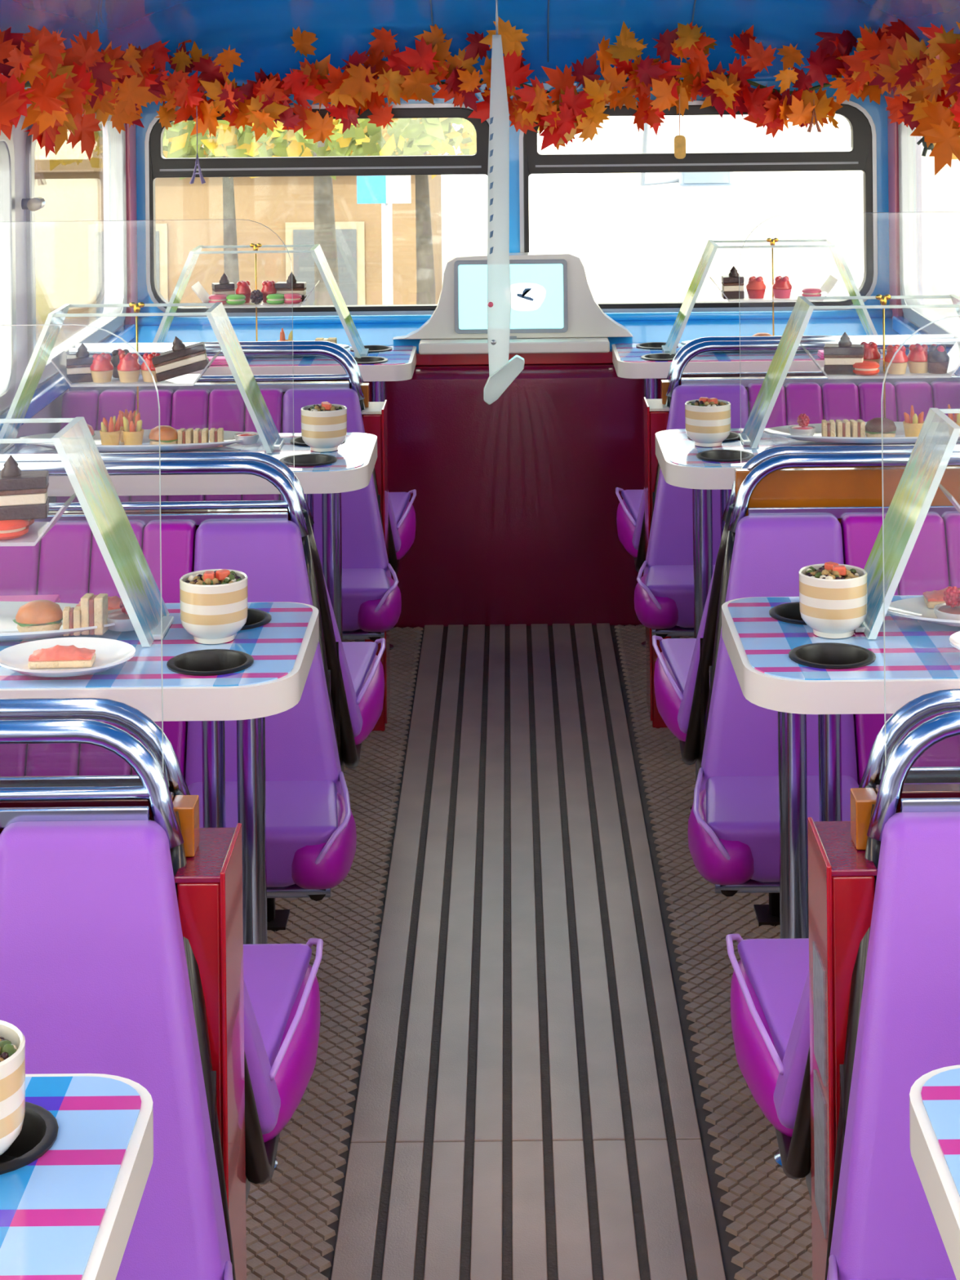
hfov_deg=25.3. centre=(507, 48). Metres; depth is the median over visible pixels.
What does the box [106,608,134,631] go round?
pot
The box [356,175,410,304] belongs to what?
street sign
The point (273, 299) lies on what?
macaron
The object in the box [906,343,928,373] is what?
cupcake
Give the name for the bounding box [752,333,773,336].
bun
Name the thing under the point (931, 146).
ornament
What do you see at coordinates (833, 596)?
bowl
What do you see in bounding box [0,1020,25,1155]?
mug
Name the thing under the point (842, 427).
sandwich
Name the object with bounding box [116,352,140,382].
cupcake
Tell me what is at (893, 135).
trim
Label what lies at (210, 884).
panel
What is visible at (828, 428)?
sandwich
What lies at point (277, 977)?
seat cushion
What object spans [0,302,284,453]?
stand
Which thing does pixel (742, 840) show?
seat cushion
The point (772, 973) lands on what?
seat cushion
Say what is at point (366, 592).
seat cushion
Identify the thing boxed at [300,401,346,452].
mug
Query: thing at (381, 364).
cafe table
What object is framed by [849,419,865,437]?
sandwich
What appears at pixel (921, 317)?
window
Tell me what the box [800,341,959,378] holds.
tray
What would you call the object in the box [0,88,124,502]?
wall
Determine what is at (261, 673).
cafe table
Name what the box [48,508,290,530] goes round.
board
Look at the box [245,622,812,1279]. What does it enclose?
floor
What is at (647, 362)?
cafe table
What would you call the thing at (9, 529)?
macaron
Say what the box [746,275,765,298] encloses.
cupcake
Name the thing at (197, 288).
tray
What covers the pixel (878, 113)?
wall
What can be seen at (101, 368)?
cupcake
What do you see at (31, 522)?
macaron
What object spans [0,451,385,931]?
seat
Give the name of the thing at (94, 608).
sandwich
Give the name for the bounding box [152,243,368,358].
stand
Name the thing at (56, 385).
trim
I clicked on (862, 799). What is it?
board
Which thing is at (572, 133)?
ornament
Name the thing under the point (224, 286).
cake slice
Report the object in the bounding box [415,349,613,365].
trim
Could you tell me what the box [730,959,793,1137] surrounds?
cushion
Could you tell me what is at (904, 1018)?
seat
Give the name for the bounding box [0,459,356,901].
seat
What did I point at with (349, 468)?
cafe table
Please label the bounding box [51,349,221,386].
tray
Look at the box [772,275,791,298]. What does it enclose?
cupcake
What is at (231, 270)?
tree
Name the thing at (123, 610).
raspberry
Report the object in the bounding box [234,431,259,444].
pot
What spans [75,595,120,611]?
toast
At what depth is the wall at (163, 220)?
3.70 m
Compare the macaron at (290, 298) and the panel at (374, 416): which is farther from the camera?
the macaron at (290, 298)
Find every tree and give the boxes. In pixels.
[35,124,208,171]
[97,122,359,293]
[162,117,473,305]
[286,118,539,304]
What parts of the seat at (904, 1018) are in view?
plate, frame, grab rail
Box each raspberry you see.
[119,599,128,614]
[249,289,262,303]
[796,413,809,427]
[942,586,959,608]
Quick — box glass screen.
[0,315,959,773]
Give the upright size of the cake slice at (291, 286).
0.079 m
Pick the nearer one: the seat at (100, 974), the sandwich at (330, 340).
the seat at (100, 974)
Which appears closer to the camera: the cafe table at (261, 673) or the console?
the cafe table at (261, 673)
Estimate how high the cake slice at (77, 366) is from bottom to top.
0.079 m
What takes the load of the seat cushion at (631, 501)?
on the seat at (630, 517)
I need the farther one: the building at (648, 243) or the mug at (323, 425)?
the building at (648, 243)
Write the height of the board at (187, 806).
0.392 m
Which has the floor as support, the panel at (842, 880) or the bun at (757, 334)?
the panel at (842, 880)
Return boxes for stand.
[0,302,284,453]
[0,417,173,646]
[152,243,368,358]
[661,237,887,355]
[737,293,959,448]
[854,408,959,639]
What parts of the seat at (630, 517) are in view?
frame, grab rail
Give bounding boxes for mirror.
[640,122,733,186]
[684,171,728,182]
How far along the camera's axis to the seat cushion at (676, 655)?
4.04 m
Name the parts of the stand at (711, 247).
slanted plate, dish, rod, slanted plate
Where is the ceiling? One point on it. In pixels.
(562, 33)
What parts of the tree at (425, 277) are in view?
crown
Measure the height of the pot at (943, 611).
0.019 m
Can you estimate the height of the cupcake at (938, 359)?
0.058 m
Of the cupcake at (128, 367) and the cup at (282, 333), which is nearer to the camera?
the cupcake at (128, 367)
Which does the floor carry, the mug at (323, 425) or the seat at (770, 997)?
the seat at (770, 997)
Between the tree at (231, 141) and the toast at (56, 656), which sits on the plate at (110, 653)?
the toast at (56, 656)
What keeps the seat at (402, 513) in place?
on the floor
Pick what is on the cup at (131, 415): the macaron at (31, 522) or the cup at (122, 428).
the cup at (122, 428)
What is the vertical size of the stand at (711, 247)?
0.302 m
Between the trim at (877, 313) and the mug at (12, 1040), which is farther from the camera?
the trim at (877, 313)
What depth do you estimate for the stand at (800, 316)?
4.41 m
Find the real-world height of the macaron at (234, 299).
0.026 m
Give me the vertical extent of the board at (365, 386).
0.392 m
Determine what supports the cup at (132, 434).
on the stand at (220, 322)
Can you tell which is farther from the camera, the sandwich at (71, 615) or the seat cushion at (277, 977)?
the sandwich at (71, 615)
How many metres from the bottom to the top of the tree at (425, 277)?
5.537 m
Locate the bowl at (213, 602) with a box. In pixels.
[179,568,247,644]
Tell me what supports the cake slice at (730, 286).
on the stand at (711, 247)
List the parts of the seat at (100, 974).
grab rail, frame, plate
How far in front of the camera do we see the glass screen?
2.29 m
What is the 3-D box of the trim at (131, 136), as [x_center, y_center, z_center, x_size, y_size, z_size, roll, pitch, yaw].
[-1.065,0.461,6.043,0.020,0.700,0.115,-1,0,0]
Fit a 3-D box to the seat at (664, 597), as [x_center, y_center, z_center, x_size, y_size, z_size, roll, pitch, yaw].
[0.682,1.141,4.822,0.806,0.906,0.518,-1,0,0]
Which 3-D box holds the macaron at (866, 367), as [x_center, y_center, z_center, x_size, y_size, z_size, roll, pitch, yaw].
[0.737,0.657,4.405,0.057,0.026,0.057,-1,0,0]
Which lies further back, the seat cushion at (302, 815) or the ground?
the ground
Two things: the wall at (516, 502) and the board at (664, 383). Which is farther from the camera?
the wall at (516, 502)
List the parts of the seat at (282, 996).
grab rail, frame, plate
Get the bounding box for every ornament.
[189,106,205,184]
[543,94,576,143]
[674,93,685,159]
[807,99,821,132]
[916,136,933,156]
[933,135,959,159]
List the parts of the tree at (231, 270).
crown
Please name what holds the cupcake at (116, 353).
on the stand at (220, 322)
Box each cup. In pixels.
[99,414,120,444]
[119,408,137,442]
[120,426,124,442]
[121,412,143,444]
[276,328,293,341]
[902,404,924,436]
[947,404,959,426]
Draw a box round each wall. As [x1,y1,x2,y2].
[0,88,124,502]
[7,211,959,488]
[135,80,889,317]
[364,363,665,627]
[903,136,954,374]
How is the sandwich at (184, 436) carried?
on the stand at (220, 322)
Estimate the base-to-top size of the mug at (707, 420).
0.095 m
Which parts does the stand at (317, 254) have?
slanted plate, rod, dish, slanted plate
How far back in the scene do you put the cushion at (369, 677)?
3.98 m
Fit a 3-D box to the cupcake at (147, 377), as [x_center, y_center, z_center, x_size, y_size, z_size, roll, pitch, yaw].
[-0.732,0.656,4.415,0.049,0.058,0.049,-1,0,28]
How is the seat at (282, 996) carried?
on the floor
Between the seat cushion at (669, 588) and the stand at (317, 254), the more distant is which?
the stand at (317, 254)
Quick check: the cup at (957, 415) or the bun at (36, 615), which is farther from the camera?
the cup at (957, 415)
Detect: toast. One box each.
[27,644,96,668]
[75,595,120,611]
[922,586,959,608]
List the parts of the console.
screen frame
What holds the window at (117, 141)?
in the wall at (53, 410)
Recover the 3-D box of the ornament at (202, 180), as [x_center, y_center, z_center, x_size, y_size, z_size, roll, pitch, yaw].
[-0.862,0.267,5.950,0.041,0.217,0.041,-1,0,0]
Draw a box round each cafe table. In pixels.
[0,432,377,776]
[0,601,319,1169]
[0,1073,153,1279]
[138,345,416,650]
[611,342,909,647]
[655,427,959,810]
[721,595,959,1168]
[909,1064,959,1279]
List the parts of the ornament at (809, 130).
tower leg, tower leg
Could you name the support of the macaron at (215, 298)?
in the stand at (317, 254)
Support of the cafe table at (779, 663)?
on the floor
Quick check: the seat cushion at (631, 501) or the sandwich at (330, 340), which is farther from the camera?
the sandwich at (330, 340)
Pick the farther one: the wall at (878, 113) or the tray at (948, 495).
the wall at (878, 113)
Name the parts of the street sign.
blue panel, post, white panel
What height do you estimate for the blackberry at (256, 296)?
0.040 m
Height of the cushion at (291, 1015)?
0.109 m
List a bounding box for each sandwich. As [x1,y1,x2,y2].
[62,605,80,635]
[80,593,108,635]
[177,428,193,444]
[193,427,208,443]
[209,427,223,446]
[315,337,337,344]
[821,419,835,436]
[835,419,850,436]
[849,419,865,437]
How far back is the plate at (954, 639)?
2.88 m
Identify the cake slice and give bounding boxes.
[0,454,48,520]
[66,342,93,383]
[151,336,209,382]
[212,272,235,295]
[274,272,306,302]
[721,266,744,299]
[823,332,863,374]
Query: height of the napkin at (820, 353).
0.016 m
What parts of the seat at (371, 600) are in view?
grab rail, frame, plate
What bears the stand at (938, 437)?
on the cafe table at (779, 663)
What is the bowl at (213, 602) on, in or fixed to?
on the cafe table at (261, 673)
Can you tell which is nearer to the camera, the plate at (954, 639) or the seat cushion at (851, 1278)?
the seat cushion at (851, 1278)
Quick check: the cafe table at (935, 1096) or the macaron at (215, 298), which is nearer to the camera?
the cafe table at (935, 1096)
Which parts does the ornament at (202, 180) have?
tower leg, tower leg, tower leg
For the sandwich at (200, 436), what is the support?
on the stand at (220, 322)
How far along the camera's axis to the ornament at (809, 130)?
5.94 m
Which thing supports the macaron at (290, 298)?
in the stand at (317, 254)
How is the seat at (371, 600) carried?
on the floor
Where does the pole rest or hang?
hanging from the ceiling
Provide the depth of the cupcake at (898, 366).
4.40 m
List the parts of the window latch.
stem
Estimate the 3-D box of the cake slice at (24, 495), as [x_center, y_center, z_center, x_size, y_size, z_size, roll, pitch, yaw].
[-0.704,0.618,3.025,0.106,0.087,0.070,-1,0,-9]
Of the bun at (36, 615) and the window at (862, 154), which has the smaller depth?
the bun at (36, 615)
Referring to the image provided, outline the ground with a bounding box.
[437,176,959,328]
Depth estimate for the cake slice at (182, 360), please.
4.40 m
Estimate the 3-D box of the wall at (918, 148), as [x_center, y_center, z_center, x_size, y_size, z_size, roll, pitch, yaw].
[1.134,0.828,2.480,0.050,1.520,7.360,-1,0,0]
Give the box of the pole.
[483,0,524,404]
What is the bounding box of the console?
[392,251,633,339]
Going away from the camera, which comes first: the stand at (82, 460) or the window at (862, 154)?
the stand at (82, 460)
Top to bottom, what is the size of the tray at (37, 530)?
0.057 m
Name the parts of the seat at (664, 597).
plate, frame, grab rail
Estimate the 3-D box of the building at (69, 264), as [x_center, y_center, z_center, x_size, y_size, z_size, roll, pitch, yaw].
[-8.070,2.860,34.000,14.200,2.850,8.400,-1,0,0]
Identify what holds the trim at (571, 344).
attached to the wall at (878, 113)
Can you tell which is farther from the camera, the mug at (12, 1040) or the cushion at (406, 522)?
the cushion at (406, 522)
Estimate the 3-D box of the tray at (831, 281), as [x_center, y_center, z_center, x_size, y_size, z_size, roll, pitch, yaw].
[0.717,0.647,5.780,0.330,0.057,0.130,-1,0,0]
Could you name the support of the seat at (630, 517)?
on the floor
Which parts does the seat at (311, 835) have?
grab rail, frame, plate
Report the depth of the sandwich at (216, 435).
4.40 m
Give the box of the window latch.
[21,196,45,211]
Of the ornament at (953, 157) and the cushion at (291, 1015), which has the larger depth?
the ornament at (953, 157)
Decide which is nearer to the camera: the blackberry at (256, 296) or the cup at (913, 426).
the cup at (913, 426)
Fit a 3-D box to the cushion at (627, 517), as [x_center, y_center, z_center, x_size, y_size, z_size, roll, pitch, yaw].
[0.335,1.219,5.446,0.110,0.109,0.334,-1,0,0]
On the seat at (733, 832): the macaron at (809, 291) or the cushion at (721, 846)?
the cushion at (721, 846)
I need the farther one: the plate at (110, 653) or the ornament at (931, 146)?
the ornament at (931, 146)
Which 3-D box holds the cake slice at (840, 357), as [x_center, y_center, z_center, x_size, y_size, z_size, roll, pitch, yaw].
[0.696,0.628,4.425,0.080,0.085,0.061,-1,0,11]
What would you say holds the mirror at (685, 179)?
attached to the wall at (878, 113)
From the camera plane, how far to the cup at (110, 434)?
4.40 m
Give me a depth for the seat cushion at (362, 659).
4.05 m
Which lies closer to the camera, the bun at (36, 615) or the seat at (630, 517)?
the bun at (36, 615)
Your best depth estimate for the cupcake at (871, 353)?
4.45 m
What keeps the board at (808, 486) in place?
attached to the seat at (682, 668)
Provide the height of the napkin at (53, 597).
0.016 m
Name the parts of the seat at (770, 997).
plate, frame, grab rail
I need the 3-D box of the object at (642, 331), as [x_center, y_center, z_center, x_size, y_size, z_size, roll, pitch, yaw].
[0.018,0.810,6.017,2.180,0.110,0.167,-1,0,0]
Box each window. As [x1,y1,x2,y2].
[0,129,16,413]
[25,112,127,384]
[144,103,489,316]
[519,99,877,312]
[897,104,959,338]
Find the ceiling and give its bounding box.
[0,0,959,88]
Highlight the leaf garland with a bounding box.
[0,17,959,175]
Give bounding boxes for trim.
[0,324,135,431]
[124,123,137,325]
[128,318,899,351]
[134,309,892,325]
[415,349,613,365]
[418,337,609,354]
[887,87,903,317]
[892,315,959,376]
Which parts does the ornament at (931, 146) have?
arm, leg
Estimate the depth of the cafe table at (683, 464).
4.41 m
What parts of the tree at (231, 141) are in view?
crown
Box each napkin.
[0,594,61,602]
[206,355,227,364]
[817,350,824,358]
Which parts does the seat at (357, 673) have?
grab rail, leg, frame, plate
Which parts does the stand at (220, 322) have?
slanted plate, dish, rod, slanted plate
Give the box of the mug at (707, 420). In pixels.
[684,396,730,447]
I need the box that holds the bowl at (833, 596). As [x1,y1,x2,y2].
[798,561,866,638]
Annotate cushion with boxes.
[187,780,337,887]
[243,943,311,1067]
[262,964,320,1142]
[291,792,356,889]
[342,568,390,631]
[342,641,377,697]
[354,654,384,744]
[357,576,401,631]
[388,492,410,524]
[395,502,416,559]
[616,498,638,557]
[621,489,643,522]
[634,573,678,629]
[645,564,715,627]
[653,652,686,742]
[659,638,696,694]
[687,789,754,884]
[705,775,858,882]
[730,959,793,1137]
[737,937,808,1062]
[849,1277,956,1279]
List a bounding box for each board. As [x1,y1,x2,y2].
[0,791,199,857]
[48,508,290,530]
[195,381,369,407]
[661,374,956,404]
[734,466,959,524]
[850,783,959,849]
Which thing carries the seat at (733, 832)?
on the floor
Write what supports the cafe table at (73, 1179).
on the floor
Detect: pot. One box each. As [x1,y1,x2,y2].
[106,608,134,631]
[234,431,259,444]
[788,425,815,435]
[933,602,959,626]
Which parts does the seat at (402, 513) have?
grab rail, frame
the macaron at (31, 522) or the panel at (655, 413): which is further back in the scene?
the panel at (655, 413)
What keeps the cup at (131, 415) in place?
on the stand at (220, 322)
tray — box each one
[0,493,76,546]
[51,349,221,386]
[191,280,319,307]
[709,275,837,302]
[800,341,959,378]
[938,483,959,513]
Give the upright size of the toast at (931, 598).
0.026 m
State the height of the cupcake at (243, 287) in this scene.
0.058 m
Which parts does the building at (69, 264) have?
pane, cornice, pane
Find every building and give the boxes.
[34,141,445,349]
[588,113,959,308]
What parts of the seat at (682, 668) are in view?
plate, frame, leg, grab rail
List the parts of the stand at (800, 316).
slanted plate, dish, rod, slanted plate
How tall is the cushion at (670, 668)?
0.109 m
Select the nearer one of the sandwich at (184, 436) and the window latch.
the sandwich at (184, 436)
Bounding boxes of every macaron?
[0,519,28,539]
[27,519,34,526]
[208,293,227,304]
[226,293,245,304]
[266,293,284,304]
[284,293,302,303]
[801,287,821,296]
[853,360,879,375]
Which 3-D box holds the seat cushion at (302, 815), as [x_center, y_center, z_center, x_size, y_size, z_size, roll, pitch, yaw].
[-0.387,1.208,3.337,0.271,0.102,0.334,-1,0,0]
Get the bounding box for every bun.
[13,600,62,632]
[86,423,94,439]
[147,425,177,444]
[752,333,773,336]
[865,417,896,437]
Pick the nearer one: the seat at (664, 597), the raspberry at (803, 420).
the raspberry at (803, 420)
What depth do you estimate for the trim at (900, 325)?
5.82 m
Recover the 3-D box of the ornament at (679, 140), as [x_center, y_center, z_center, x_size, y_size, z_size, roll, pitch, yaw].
[0.477,0.215,5.930,0.032,0.180,0.004,-1,0,0]
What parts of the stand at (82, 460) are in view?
dish, slanted plate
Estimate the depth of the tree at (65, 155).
24.51 m
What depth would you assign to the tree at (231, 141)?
18.17 m
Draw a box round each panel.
[173,822,246,1279]
[361,400,390,731]
[643,396,671,728]
[807,817,877,1279]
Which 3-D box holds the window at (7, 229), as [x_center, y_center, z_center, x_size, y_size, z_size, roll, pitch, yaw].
[-1.084,0.461,4.030,0.042,0.604,1.204,-1,0,0]
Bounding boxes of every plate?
[0,636,135,676]
[949,631,959,649]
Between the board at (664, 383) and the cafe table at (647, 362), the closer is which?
the board at (664, 383)
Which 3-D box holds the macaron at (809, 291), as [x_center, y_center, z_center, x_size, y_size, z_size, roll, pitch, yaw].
[0.817,0.656,5.750,0.052,0.026,0.052,-1,0,0]
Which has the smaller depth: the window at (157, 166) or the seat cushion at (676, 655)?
the seat cushion at (676, 655)
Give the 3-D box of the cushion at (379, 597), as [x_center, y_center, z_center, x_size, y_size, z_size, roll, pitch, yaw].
[-0.289,1.225,4.734,0.110,0.109,0.334,-1,0,0]
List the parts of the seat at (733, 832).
plate, frame, grab rail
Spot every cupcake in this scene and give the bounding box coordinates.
[89,352,114,382]
[111,348,129,377]
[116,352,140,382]
[140,351,160,382]
[235,280,251,302]
[260,280,276,302]
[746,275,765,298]
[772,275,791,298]
[860,341,880,364]
[884,344,907,374]
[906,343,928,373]
[927,343,949,373]
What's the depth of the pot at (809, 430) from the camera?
4.42 m
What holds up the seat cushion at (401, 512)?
on the seat at (402, 513)
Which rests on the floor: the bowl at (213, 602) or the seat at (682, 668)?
the seat at (682, 668)
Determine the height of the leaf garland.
0.392 m
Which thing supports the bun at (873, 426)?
on the stand at (800, 316)
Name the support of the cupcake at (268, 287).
on the stand at (317, 254)
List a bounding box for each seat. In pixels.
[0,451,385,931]
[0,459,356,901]
[0,697,323,1205]
[0,719,235,1279]
[55,345,401,641]
[75,340,416,575]
[615,333,954,572]
[634,338,959,638]
[652,444,959,926]
[687,452,959,896]
[725,688,959,1200]
[824,711,959,1279]
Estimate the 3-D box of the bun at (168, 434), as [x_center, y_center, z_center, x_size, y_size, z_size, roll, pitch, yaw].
[-0.708,0.799,4.416,0.073,0.042,0.056,-1,0,29]

